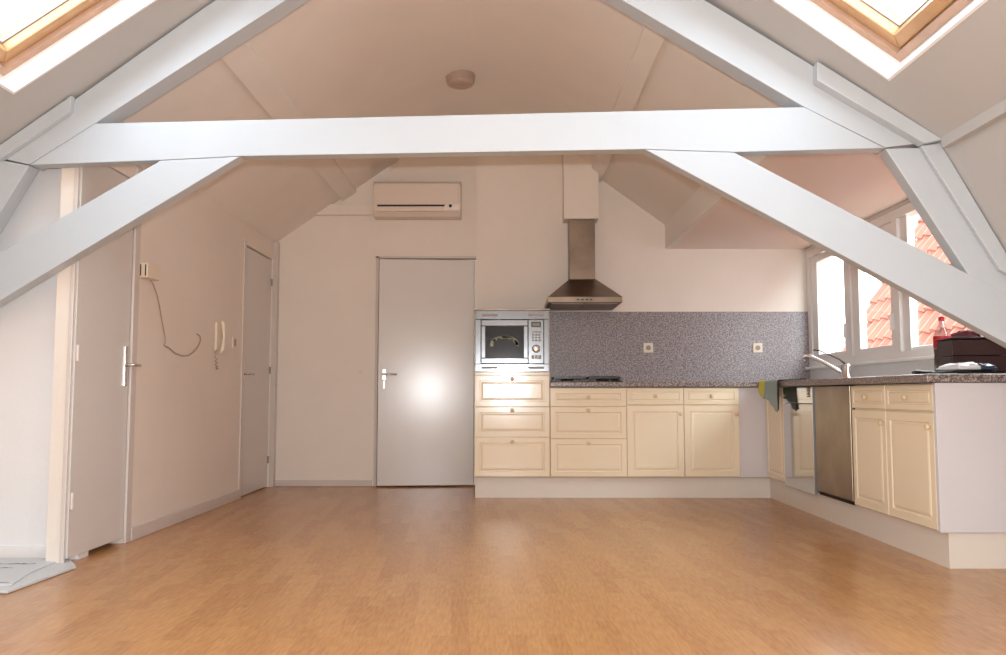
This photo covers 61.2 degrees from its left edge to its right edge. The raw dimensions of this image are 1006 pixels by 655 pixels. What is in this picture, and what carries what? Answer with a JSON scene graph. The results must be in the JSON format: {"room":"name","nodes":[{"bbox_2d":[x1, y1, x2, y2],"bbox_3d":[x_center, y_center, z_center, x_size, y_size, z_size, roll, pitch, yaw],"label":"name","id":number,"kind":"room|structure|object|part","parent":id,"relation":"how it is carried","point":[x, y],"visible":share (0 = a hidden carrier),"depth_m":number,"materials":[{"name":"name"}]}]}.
{"room":"studio apartment","nodes":[
{"label":"studio apartment","id":0,"kind":"room"},
{"bbox_2d":[0,168,87,558],"bbox_3d":[-2.834,0.024,4.325,1.488,2.250,0.100,0,-4,0],"label":"wall","id":1,"kind":"structure","parent":0,"point":[27,322],"depth_m":4.25,"materials":[{"name":"paint"}]},
{"bbox_2d":[0,545,76,559],"bbox_3d":[-2.813,1.106,4.183,1.430,0.070,0.014,0,-4,0],"label":"baseboard","id":2,"kind":"structure","parent":1,"relation":"attached to","point":[6,551],"depth_m":4.17,"materials":[{"name":"paint"}]},
{"bbox_2d":[0,0,214,144],"bbox_3d":[-1.821,-1.668,0.967,1.578,1.175,6.850,0,-4,0],"label":"ceiling","id":3,"kind":"structure","parent":0,"point":[88,67],"depth_m":3.98,"materials":[{"name":"grey paint"}]},
{"bbox_2d":[0,0,156,94],"bbox_3d":[-1.829,-1.532,3.281,1.090,0.883,1.143,0,-4,0],"label":"window","id":4,"kind":"structure","parent":3,"relation":"attached to","point":[36,36],"depth_m":3.80,"materials":[{"name":"white"}]},
{"bbox_3d":[-1.831,-1.535,3.281,0.882,0.648,1.041,0,-4,0],"label":"skylight sash","id":5,"kind":"part","parent":4,"relation":"part of","materials":[{"name":"brown wood"}]},
{"bbox_3d":[-1.854,-1.568,3.284,1.018,0.795,1.117,0,-4,0],"label":"skylight frame","id":6,"kind":"part","parent":4,"relation":"part of","materials":[{"name":"brown wood"}]},
{"bbox_2d":[46,165,273,562],"bbox_3d":[-2.109,0.173,5.849,0.100,2.190,3.490,0,-4,0],"label":"wall","id":7,"kind":"structure","parent":0,"point":[187,426],"depth_m":5.46,"materials":[{"name":"paint"}]},
{"bbox_2d":[59,167,79,562],"bbox_3d":[-2.090,0.082,4.106,0.022,2.100,0.016,0,-4,0],"label":"trim","id":8,"kind":"structure","parent":7,"relation":"attached to","point":[77,169],"depth_m":4.08,"materials":[{"name":"grey paint"}]},
{"bbox_2d":[65,166,141,558],"bbox_3d":[-2.060,0.141,4.421,0.101,1.970,0.612,0,-4,0],"label":"door","id":9,"kind":"structure","parent":7,"relation":"in","point":[103,287],"depth_m":4.35,"materials":[{"name":"white paint"}]},
{"bbox_3d":[-2.065,0.210,4.652,0.008,0.218,0.036,0,-4,0],"label":"handle plate","id":10,"kind":"part","parent":9,"relation":"part of","materials":[{"name":"silver metal"}]},
{"bbox_3d":[-2.036,0.208,4.683,0.056,0.020,0.079,0,-4,0],"label":"handle","id":11,"kind":"part","parent":9,"relation":"part of","materials":[{"name":"silver metal"}]},
{"bbox_2d":[123,165,142,543],"bbox_3d":[-2.059,0.131,4.736,0.015,2.100,0.067,0,-4,0],"label":"trim","id":12,"kind":"structure","parent":7,"relation":"attached to","point":[137,229],"depth_m":4.71,"materials":[{"name":"grey paint"}]},
{"bbox_2d":[140,263,159,280],"bbox_3d":[-2.038,-0.323,4.911,0.049,0.092,0.187,0,-4,0],"label":"door chime","id":13,"kind":"object","parent":7,"relation":"attached to","point":[150,271],"visible":1,"depth_m":4.86,"materials":[{"name":"beige plastic"}]},
{"bbox_2d":[150,280,200,356],"bbox_3d":[-2.055,-0.035,5.362,0.008,0.427,0.841,0,-4,0],"label":"loose cable","id":14,"kind":"object","parent":13,"relation":"hanging from","point":[150,280],"visible":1,"depth_m":5.16,"materials":[{"name":"beige plastic"}]},
{"bbox_2d":[131,489,239,540],"bbox_3d":[-2.052,1.218,5.642,0.014,0.075,1.900,0,-4,0],"label":"baseboard","id":15,"kind":"structure","parent":7,"relation":"attached to","point":[138,531],"depth_m":5.39,"materials":[{"name":"grey paint"}]},
{"bbox_2d":[214,320,225,368],"bbox_3d":[-2.029,0.123,6.104,0.056,0.355,0.129,0,-4,0],"label":"handset","id":16,"kind":"object","parent":7,"relation":"attached to","point":[219,342],"visible":1,"depth_m":6.11,"materials":[{"name":"beige plastic"}]},
{"bbox_3d":[-2.047,0.066,6.113,0.019,0.205,0.120,0,-4,0],"label":"plate","id":17,"kind":"part","parent":16,"relation":"part of","materials":[{"name":"beige plastic"}]},
{"bbox_2d":[232,337,235,347],"bbox_3d":[-2.046,0.114,6.476,0.017,0.085,0.070,0,-4,0],"label":"wall switch","id":18,"kind":"object","parent":7,"relation":"attached to","point":[233,338],"visible":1,"depth_m":6.45,"materials":[{"name":"beige plastic"}]},
{"bbox_2d":[238,240,246,498],"bbox_3d":[-2.054,0.319,6.689,0.019,2.030,0.048,0,-4,0],"label":"trim","id":19,"kind":"structure","parent":7,"relation":"attached to","point":[245,241],"depth_m":6.67,"materials":[{"name":"grey paint"}]},
{"bbox_2d":[241,247,272,495],"bbox_3d":[-2.051,0.365,7.103,0.094,1.988,0.798,0,-4,0],"label":"door","id":20,"kind":"structure","parent":7,"relation":"in","point":[259,282],"depth_m":7.09,"materials":[{"name":"white paint"}]},
{"bbox_2d":[269,242,279,486],"bbox_3d":[-2.046,0.317,7.553,0.070,2.170,0.069,0,-4,0],"label":"trim","id":21,"kind":"structure","parent":7,"relation":"attached to","point":[276,255],"depth_m":7.53,"materials":[{"name":"grey paint"}]},
{"bbox_2d":[121,0,392,241],"bbox_3d":[-1.650,-1.291,6.103,1.284,0.972,3.450,0,-4,0],"label":"ceiling","id":22,"kind":"structure","parent":0,"point":[275,198],"depth_m":5.48,"materials":[{"name":"white paint"}]},
{"bbox_2d":[275,156,475,485],"bbox_3d":[-1.193,-0.190,7.674,1.914,3.200,0.100,0,-4,0],"label":"wall","id":23,"kind":"structure","parent":0,"point":[325,420],"depth_m":7.62,"materials":[{"name":"paint"}]},
{"bbox_2d":[222,41,355,200],"bbox_3d":[-1.398,-1.339,5.945,0.121,0.114,3.530,0,-4,0],"label":"beam","id":24,"kind":"structure","parent":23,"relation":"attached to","point":[246,64],"depth_m":5.11,"materials":[{"name":"white paint"}]},
{"bbox_2d":[275,480,371,485],"bbox_3d":[-1.604,1.373,7.496,0.893,0.055,0.014,0,-4,0],"label":"baseboard","id":25,"kind":"structure","parent":23,"relation":"attached to","point":[277,482],"depth_m":7.49,"materials":[{"name":"grey paint"}]},
{"bbox_2d":[315,204,372,215],"bbox_3d":[-1.440,-1.061,7.670,0.580,0.095,0.044,0,-4,0],"label":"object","id":26,"kind":"object","parent":23,"relation":"attached to","point":[332,209],"visible":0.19,"depth_m":7.65,"materials":[{"name":"paint"}]},
{"bbox_2d":[373,182,461,219],"bbox_3d":[-0.760,-1.132,7.590,0.775,0.312,0.206,0,-4,0],"label":"air conditioner","id":27,"kind":"object","parent":23,"relation":"attached to","point":[391,200],"visible":1,"depth_m":7.49,"materials":[{"name":"beige plastic"}]},
{"bbox_3d":[-0.761,-1.181,7.496,0.735,0.176,0.006,0,-4,0],"label":"panel","id":28,"kind":"part","parent":27,"relation":"part of","materials":[{"name":"beige plastic"}]},
{"bbox_2d":[373,256,475,485],"bbox_3d":[-0.689,0.380,7.596,0.906,2.050,0.062,0,-4,0],"label":"trim","id":29,"kind":"structure","parent":23,"relation":"attached to","point":[377,257],"depth_m":7.60,"materials":[{"name":"grey paint"}]},
{"bbox_2d":[377,259,474,485],"bbox_3d":[-0.675,0.388,7.508,0.848,1.994,0.099,0,-5,-5],"label":"door","id":30,"kind":"structure","parent":23,"relation":"in","point":[425,434],"depth_m":7.52,"materials":[{"name":"white paint"}]},
{"bbox_3d":[-1.045,0.414,7.480,0.035,0.095,0.008,0,-5,-5],"label":"handle plate","id":31,"kind":"part","parent":30,"relation":"part of","materials":[{"name":"silver metal"}]},
{"bbox_3d":[-0.993,0.410,7.452,0.128,0.020,0.055,0,-4,0],"label":"handle","id":32,"kind":"part","parent":30,"relation":"part of","materials":[{"name":"silver metal"}]},
{"bbox_2d":[312,0,618,163],"bbox_3d":[-0.203,-2.098,2.723,1.842,0.459,10.300,0,-4,0],"label":"ceiling","id":33,"kind":"structure","parent":0,"point":[524,56],"depth_m":5.62,"materials":[{"name":"white paint"}]},
{"bbox_2d":[446,70,474,89],"bbox_3d":[-0.316,-1.829,6.294,0.222,0.109,0.222,0,-4,0],"label":"ceiling light","id":34,"kind":"object","parent":33,"relation":"attached to","point":[457,79],"visible":0.97,"depth_m":6.22,"materials":[{"name":"beige plastic"}]},
{"bbox_2d":[474,260,475,484],"bbox_3d":[-0.764,0.315,7.723,1.200,2.200,0.040,0,-4,0],"label":"trim","id":35,"kind":"structure","parent":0,"point":[474,260],"depth_m":7.72,"materials":[{"name":"paint"}]},
{"bbox_2d":[0,485,1005,654],"bbox_3d":[-0.388,1.063,2.426,7.600,0.120,10.400,0,-4,0],"label":"floor","id":36,"kind":"structure","parent":0,"point":[416,569],"depth_m":3.57,"materials":[{"name":"brown laminate"}]},
{"bbox_2d":[0,558,75,592],"bbox_3d":[-2.459,1.098,3.795,0.945,0.020,0.715,0,-4,0],"label":"carton","id":37,"kind":"object","parent":36,"relation":"on","point":[15,573],"visible":0.86,"depth_m":3.83,"materials":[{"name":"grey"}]},
{"bbox_2d":[0,0,1005,347],"bbox_3d":[-0.240,-0.472,3.957,6.331,3.170,0.182,0,-4,4],"label":"roof truss","id":38,"kind":"object","parent":36,"relation":"on","point":[823,112],"visible":1,"depth_m":3.93,"materials":[{"name":"paint"}]},
{"bbox_3d":[-2.519,-0.516,4.133,0.477,0.604,0.083,0,-4,4],"label":"post","id":39,"kind":"part","parent":38,"relation":"part of","materials":[{"name":"paint"}]},
{"bbox_3d":[2.033,-0.435,3.809,0.624,0.737,0.083,0,-4,4],"label":"post","id":40,"kind":"part","parent":38,"relation":"part of","materials":[{"name":"paint"}]},
{"bbox_2d":[474,309,549,476],"bbox_3d":[0.072,0.535,7.006,0.602,1.319,0.746,0,-4,0],"label":"cabinet","id":41,"kind":"object","parent":36,"relation":"on","point":[512,421],"visible":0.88,"depth_m":6.64,"materials":[{"name":"beige paint"}]},
{"bbox_2d":[475,311,548,371],"bbox_3d":[0.072,0.126,6.932,0.580,0.482,0.558,0,-4,0],"label":"microwave","id":42,"kind":"object","parent":41,"relation":"in","point":[505,341],"visible":1,"depth_m":6.68,"materials":[{"name":"grey metal"}]},
{"bbox_3d":[0.012,0.112,6.692,0.368,0.344,0.040,0,-4,0],"label":"door","id":43,"kind":"part","parent":42,"relation":"part of","materials":[{"name":"silver metal"}]},
{"bbox_3d":[0.259,0.112,6.693,0.119,0.344,0.036,0,-4,0],"label":"control panel","id":44,"kind":"part","parent":42,"relation":"part of","materials":[{"name":"silver metal"}]},
{"bbox_3d":[0.072,-0.115,7.070,0.602,0.012,0.720,0,-4,0],"label":"panel","id":45,"kind":"part","parent":41,"relation":"part of","materials":[{"name":"wood"}]},
{"bbox_3d":[0.071,1.011,6.633,0.587,0.303,0.020,0,-4,0],"label":"drawer","id":46,"kind":"part","parent":41,"relation":"part of","materials":[{"name":"beige paint"}]},
{"bbox_3d":[0.071,0.362,6.684,0.588,0.024,0.019,0,-4,0],"label":"rail","id":47,"kind":"part","parent":41,"relation":"part of","materials":[{"name":"beige paint"}]},
{"bbox_3d":[0.071,0.499,6.673,0.587,0.243,0.020,0,-4,0],"label":"drawer","id":48,"kind":"part","parent":41,"relation":"part of","materials":[{"name":"beige paint"}]},
{"bbox_3d":[0.071,0.740,6.654,0.587,0.235,0.020,0,-4,0],"label":"drawer","id":49,"kind":"part","parent":41,"relation":"part of","materials":[{"name":"beige paint"}]},
{"bbox_2d":[550,388,626,476],"bbox_3d":[0.669,0.840,6.909,0.596,0.697,0.606,0,-4,0],"label":"base cabinet","id":50,"kind":"object","parent":36,"relation":"on","point":[588,430],"visible":0.99,"depth_m":6.64,"materials":[{"name":"beige paint"}]},
{"bbox_3d":[0.667,0.547,6.666,0.595,0.145,0.020,0,-4,0],"label":"drawer","id":51,"kind":"part","parent":50,"relation":"part of","materials":[{"name":"beige paint"}]},
{"bbox_3d":[0.667,0.746,6.651,0.595,0.247,0.020,0,-4,0],"label":"drawer","id":52,"kind":"part","parent":50,"relation":"part of","materials":[{"name":"beige paint"}]},
{"bbox_3d":[0.667,1.017,6.630,0.595,0.291,0.020,0,-4,0],"label":"drawer","id":53,"kind":"part","parent":50,"relation":"part of","materials":[{"name":"beige paint"}]},
{"bbox_2d":[626,388,684,476],"bbox_3d":[1.191,0.839,6.907,0.445,0.697,0.606,0,-4,0],"label":"base cabinet","id":54,"kind":"object","parent":36,"relation":"on","point":[654,416],"visible":0.98,"depth_m":6.63,"materials":[{"name":"beige paint"}]},
{"bbox_3d":[1.190,0.539,6.665,0.444,0.129,0.020,0,-4,0],"label":"drawer","id":55,"kind":"part","parent":54,"relation":"part of","materials":[{"name":"beige paint"}]},
{"bbox_2d":[683,388,767,476],"bbox_3d":[1.739,0.839,6.904,0.647,0.697,0.606,0,-4,0],"label":"base cabinet","id":56,"kind":"object","parent":36,"relation":"on","point":[725,428],"visible":0.99,"depth_m":6.64,"materials":[{"name":"beige paint"}]},
{"bbox_3d":[1.630,0.539,6.663,0.430,0.129,0.020,0,-4,0],"label":"drawer","id":57,"kind":"part","parent":56,"relation":"part of","materials":[{"name":"beige paint"}]},
{"bbox_3d":[1.630,0.887,6.635,0.430,0.551,0.020,0,-4,0],"label":"door","id":58,"kind":"part","parent":56,"relation":"part of","materials":[{"name":"beige paint"}]},
{"bbox_3d":[1.955,0.820,6.658,0.214,0.697,0.018,0,-4,0],"label":"corner panel","id":59,"kind":"part","parent":56,"relation":"part of","materials":[{"name":"white"}]},
{"bbox_2d":[475,477,1005,568],"bbox_3d":[1.566,1.198,5.955,1.788,0.163,4.438,4,-6,-40],"label":"plinth","id":60,"kind":"object","parent":36,"relation":"on","point":[949,550],"visible":0.88,"depth_m":6.48,"materials":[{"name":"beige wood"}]},
{"bbox_2d":[766,387,785,481],"bbox_3d":[2.197,0.802,6.428,0.346,0.697,0.436,0,-4,0],"label":"base cabinet","id":61,"kind":"object","parent":36,"relation":"on","point":[774,420],"visible":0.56,"depth_m":6.40,"materials":[{"name":"beige paint"}]},
{"bbox_2d":[783,386,819,494],"bbox_3d":[2.332,0.767,5.888,0.592,0.712,0.634,0,-4,0],"label":"base cabinet","id":62,"kind":"object","parent":36,"relation":"on","point":[798,402],"visible":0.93,"depth_m":5.86,"materials":[{"name":"beige wood"}]},
{"bbox_3d":[2.059,0.472,5.932,0.018,0.109,0.596,0,-4,0],"label":"control panel","id":63,"kind":"part","parent":62,"relation":"part of","materials":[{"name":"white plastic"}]},
{"bbox_2d":[814,385,854,504],"bbox_3d":[2.333,0.712,5.275,0.584,0.699,0.594,0,-4,0],"label":"dishwasher","id":64,"kind":"object","parent":36,"relation":"on","point":[833,404],"visible":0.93,"depth_m":5.23,"materials":[{"name":"silver metal"}]},
{"bbox_2d":[851,384,889,514],"bbox_3d":[2.320,0.670,4.750,0.606,0.697,0.445,0,-4,0],"label":"base cabinet","id":65,"kind":"object","parent":36,"relation":"on","point":[870,458],"visible":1,"depth_m":4.74,"materials":[{"name":"beige paint"}]},
{"bbox_3d":[2.054,0.391,4.773,0.020,0.129,0.444,0,-4,0],"label":"drawer","id":66,"kind":"part","parent":65,"relation":"part of","materials":[{"name":"beige paint"}]},
{"bbox_2d":[885,383,1005,532],"bbox_3d":[2.340,0.630,4.254,0.652,0.699,0.539,0,-4,0],"label":"base cabinet","id":67,"kind":"object","parent":36,"relation":"on","point":[910,415],"depth_m":4.00,"materials":[{"name":"beige paint"}]},
{"bbox_2d":[550,374,1005,387],"bbox_3d":[1.519,0.372,5.713,2.311,0.040,3.433,0,-4,0],"label":"countertop","id":68,"kind":"structure","parent":67,"relation":"on","point":[914,378],"depth_m":5.31,"materials":[{"name":"grey stone"}]},
{"bbox_2d":[550,376,622,381],"bbox_3d":[0.673,0.428,7.015,0.560,0.052,0.500,0,-4,0],"label":"gas hob","id":69,"kind":"object","parent":68,"relation":"in","point":[562,378],"visible":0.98,"depth_m":6.78,"materials":[{"name":"black metal"}]},
{"bbox_2d":[758,378,806,411],"bbox_3d":[2.083,0.506,6.355,0.214,0.240,0.501,0,-4,0],"label":"tea towel","id":70,"kind":"object","parent":68,"relation":"hanging from","point":[768,389],"visible":0.96,"depth_m":6.27,"materials":[{"name":"fabric"}]},
{"bbox_2d":[802,349,851,377],"bbox_3d":[2.334,0.270,6.125,0.340,0.227,0.083,-2,-5,27],"label":"tap","id":71,"kind":"object","parent":68,"relation":"on","point":[845,371],"visible":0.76,"depth_m":6.08,"materials":[{"name":"silver metal"}]},
{"bbox_3d":[2.310,0.268,6.125,0.297,0.158,0.031,-2,-5,25],"label":"spout","id":72,"kind":"part","parent":71,"relation":"part of","materials":[{"name":"silver metal"}]},
{"bbox_3d":[2.351,0.215,6.115,0.224,0.119,0.014,-2,-5,25],"label":"lever","id":73,"kind":"part","parent":71,"relation":"part of","materials":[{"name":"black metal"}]},
{"bbox_2d":[911,370,932,373],"bbox_3d":[2.108,0.223,4.245,0.151,0.023,0.022,1,-5,-15],"label":"utility knife","id":74,"kind":"object","parent":68,"relation":"on","point":[914,371],"visible":0.85,"depth_m":4.23,"materials":[{"name":"black metal"}]},
{"bbox_2d":[933,316,950,370],"bbox_3d":[2.427,0.105,4.695,0.092,0.331,0.092,0,-4,0],"label":"soda bottle","id":75,"kind":"object","parent":68,"relation":"on","point":[941,318],"visible":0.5,"depth_m":4.69,"materials":[{"name":"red plastic"}]},
{"bbox_2d":[928,362,1000,373],"bbox_3d":[2.245,0.198,4.145,0.240,0.058,0.200,1,-5,-8],"label":"cloth","id":76,"kind":"object","parent":68,"relation":"on","point":[961,367],"visible":0.98,"depth_m":4.06,"materials":[{"name":"white fabric"}]},
{"bbox_2d":[928,369,1000,373],"bbox_3d":[2.245,0.215,4.144,0.240,0.025,0.200,1,-5,-8],"label":"tray","id":77,"kind":"object","parent":68,"relation":"on","point":[945,371],"depth_m":4.06,"materials":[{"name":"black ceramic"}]},
{"bbox_2d":[935,337,1005,373],"bbox_3d":[2.436,0.152,4.420,0.270,0.192,0.250,-1,-5,10],"label":"wooden crate","id":78,"kind":"object","parent":68,"relation":"on","point":[982,350],"visible":0.77,"depth_m":4.31,"materials":[{"name":"red wood"}]},
{"bbox_3d":[2.436,0.061,4.427,0.270,0.009,0.250,-1,-5,10],"label":"lid","id":79,"kind":"part","parent":78,"relation":"part of","materials":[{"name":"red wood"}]},
{"bbox_2d":[950,330,981,336],"bbox_3d":[2.412,0.034,4.431,0.146,0.044,0.130,-2,-5,25],"label":"crumpled cloth","id":80,"kind":"object","parent":78,"relation":"on","point":[964,333],"visible":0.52,"depth_m":4.39,"materials":[{"name":"red fabric"}]},
{"bbox_3d":[2.028,0.352,4.292,0.028,0.031,0.032,0,-4,0],"label":"knob","id":81,"kind":"part","parent":67,"relation":"part of","materials":[{"name":"beige wood"}]},
{"bbox_3d":[2.052,0.353,4.292,0.020,0.129,0.509,0,-4,0],"label":"drawer","id":82,"kind":"part","parent":67,"relation":"part of","materials":[{"name":"beige paint"}]},
{"bbox_3d":[2.027,0.474,4.056,0.028,0.031,0.032,0,-4,0],"label":"knob","id":83,"kind":"part","parent":67,"relation":"part of","materials":[{"name":"beige"}]},
{"bbox_3d":[2.352,0.610,3.999,0.625,0.698,0.026,0,-4,0],"label":"end panel","id":84,"kind":"part","parent":67,"relation":"part of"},
{"bbox_2d":[476,155,807,311],"bbox_3d":[1.274,-0.196,7.598,3.022,3.200,0.230,0,-4,0],"label":"wall","id":85,"kind":"structure","parent":0,"point":[522,235],"depth_m":7.51,"materials":[{"name":"paint"}]},
{"bbox_2d":[562,155,598,222],"bbox_3d":[0.677,-1.260,7.463,0.300,0.660,0.210,0,-4,0],"label":"cover","id":86,"kind":"object","parent":85,"relation":"attached to","point":[580,182],"depth_m":7.36,"materials":[{"name":"paint"}]},
{"bbox_2d":[544,219,621,309],"bbox_3d":[0.661,-0.558,7.175,0.595,0.780,0.671,0,-4,0],"label":"hood","id":87,"kind":"object","parent":85,"relation":"attached to","point":[582,291],"visible":0.97,"depth_m":7.26,"materials":[{"name":"metal"}]},
{"bbox_2d":[549,312,809,381],"bbox_3d":[1.526,0.173,7.446,2.309,0.624,0.011,0,-4,0],"label":"backsplash","id":88,"kind":"structure","parent":85,"relation":"attached to","point":[687,346],"depth_m":7.44,"materials":[{"name":"grey stone"}]},
{"bbox_2d":[643,343,652,352],"bbox_3d":[1.271,0.178,7.432,0.084,0.084,0.016,0,-4,0],"label":"wall socket","id":89,"kind":"object","parent":88,"relation":"attached to","point":[647,347],"visible":1,"depth_m":7.43,"materials":[{"name":"beige plastic"}]},
{"bbox_2d":[753,343,762,352],"bbox_3d":[2.226,0.178,7.428,0.084,0.084,0.016,0,-4,0],"label":"wall socket","id":90,"kind":"object","parent":88,"relation":"attached to","point":[757,347],"visible":1,"depth_m":7.42,"materials":[{"name":"beige plastic"}]},
{"bbox_2d":[665,104,783,248],"bbox_3d":[1.447,-1.041,5.843,0.040,0.430,3.600,0,-4,0],"label":"beam","id":91,"kind":"structure","parent":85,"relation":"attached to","point":[704,200],"depth_m":6.36,"materials":[{"name":"white paint"}]},
{"bbox_2d":[578,11,776,224],"bbox_3d":[1.089,-1.407,5.923,0.911,0.741,3.700,0,-4,0],"label":"ceiling","id":92,"kind":"structure","parent":0,"point":[677,79],"depth_m":5.19,"materials":[{"name":"white paint"}]},
{"bbox_2d":[592,25,664,182],"bbox_3d":[0.812,-1.472,5.880,0.100,0.104,3.400,0,-4,0],"label":"trim","id":93,"kind":"structure","parent":92,"relation":"attached to","point":[649,43],"depth_m":5.13,"materials":[{"name":"white paint"}]},
{"bbox_2d":[670,153,907,248],"bbox_3d":[2.152,-0.877,5.826,1.370,0.100,3.600,0,-4,0],"label":"ceiling","id":94,"kind":"structure","parent":0,"point":[862,185],"depth_m":5.55,"materials":[{"name":"beige paint"}]},
{"bbox_2d":[705,0,1005,142],"bbox_3d":[1.328,-1.617,0.798,1.436,1.124,6.550,0,-4,0],"label":"ceiling","id":95,"kind":"structure","parent":0,"point":[962,75],"depth_m":3.52,"materials":[{"name":"grey paint"}]},
{"bbox_2d":[772,0,987,80],"bbox_3d":[1.276,-1.544,3.079,1.087,0.908,1.148,0,-4,0],"label":"window","id":96,"kind":"structure","parent":95,"relation":"attached to","point":[886,36],"depth_m":3.56,"materials":[{"name":"white"}]},
{"bbox_3d":[1.278,-1.548,3.079,0.876,0.674,1.046,0,-4,0],"label":"skylight sash","id":97,"kind":"part","parent":96,"relation":"part of","materials":[{"name":"brown wood"}]},
{"bbox_3d":[1.302,-1.580,3.082,1.013,0.821,1.122,0,-4,0],"label":"skylight frame","id":98,"kind":"part","parent":96,"relation":"part of","materials":[{"name":"brown wood"}]},
{"bbox_2d":[810,262,1005,378],"bbox_3d":[2.737,0.210,5.738,0.120,2.100,3.600,0,-4,0],"label":"wall","id":99,"kind":"structure","parent":0,"point":[901,368],"depth_m":6.05,"materials":[{"name":"white paint"}]},
{"bbox_2d":[805,199,909,251],"bbox_3d":[2.667,-0.804,5.914,0.020,0.028,3.190,0,-4,0],"label":"trim","id":100,"kind":"structure","parent":99,"relation":"attached to","point":[907,201],"depth_m":5.92,"materials":[{"name":"grey paint"}]},
{"bbox_2d":[805,356,933,369],"bbox_3d":[2.652,0.229,5.777,0.050,0.022,3.280,0,-4,0],"label":"window sill","id":101,"kind":"structure","parent":99,"relation":"attached to","point":[924,357],"depth_m":5.92,"materials":[{"name":"white paint"}]},
{"bbox_2d":[806,202,936,366],"bbox_3d":[2.701,-0.292,5.868,0.103,1.030,3.180,0,-4,0],"label":"window","id":102,"kind":"structure","parent":99,"relation":"in","point":[899,222],"depth_m":6.40,"materials":[{"name":"white paint"}]},
{"bbox_3d":[2.708,-0.187,6.988,0.050,0.893,0.770,0,-4,0],"label":"sash","id":103,"kind":"part","parent":102,"relation":"part of","materials":[{"name":"white paint"}]},
{"bbox_3d":[2.667,0.023,6.623,0.028,0.110,0.018,0,-4,0],"label":"handle","id":104,"kind":"part","parent":102,"relation":"part of","materials":[{"name":"white paint"}]},
{"bbox_3d":[2.704,-0.252,6.163,0.050,0.893,0.725,0,-4,0],"label":"sash","id":105,"kind":"part","parent":102,"relation":"part of","materials":[{"name":"white paint"}]},
{"bbox_3d":[2.663,-0.040,5.821,0.028,0.110,0.018,0,-4,0],"label":"handle","id":106,"kind":"part","parent":102,"relation":"part of","materials":[{"name":"white paint"}]},
{"bbox_2d":[940,116,1005,251],"bbox_3d":[2.517,-0.149,0.677,1.178,2.023,6.550,0,-4,0],"label":"wall","id":107,"kind":"structure","parent":0,"point":[979,159],"depth_m":3.61,"materials":[{"name":"grey paint"}]},
{"bbox_2d":[941,99,1005,147],"bbox_3d":[1.923,-1.056,0.605,0.030,0.050,6.260,0,-4,0],"label":"trim","id":108,"kind":"structure","parent":107,"relation":"attached to","point":[997,112],"depth_m":3.46,"materials":[{"name":"grey"}]},
{"label":"outside","id":109,"kind":"structure","parent":0,"visible":0},
{"bbox_2d":[831,214,982,352],"bbox_3d":[6.491,0.106,6.782,6.364,7.469,10.720,0,-4,0],"label":"neighbouring house","id":110,"kind":"structure","parent":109,"point":[878,297],"depth_m":11.16,"materials":[{"name":"ceramic"}]}
]}

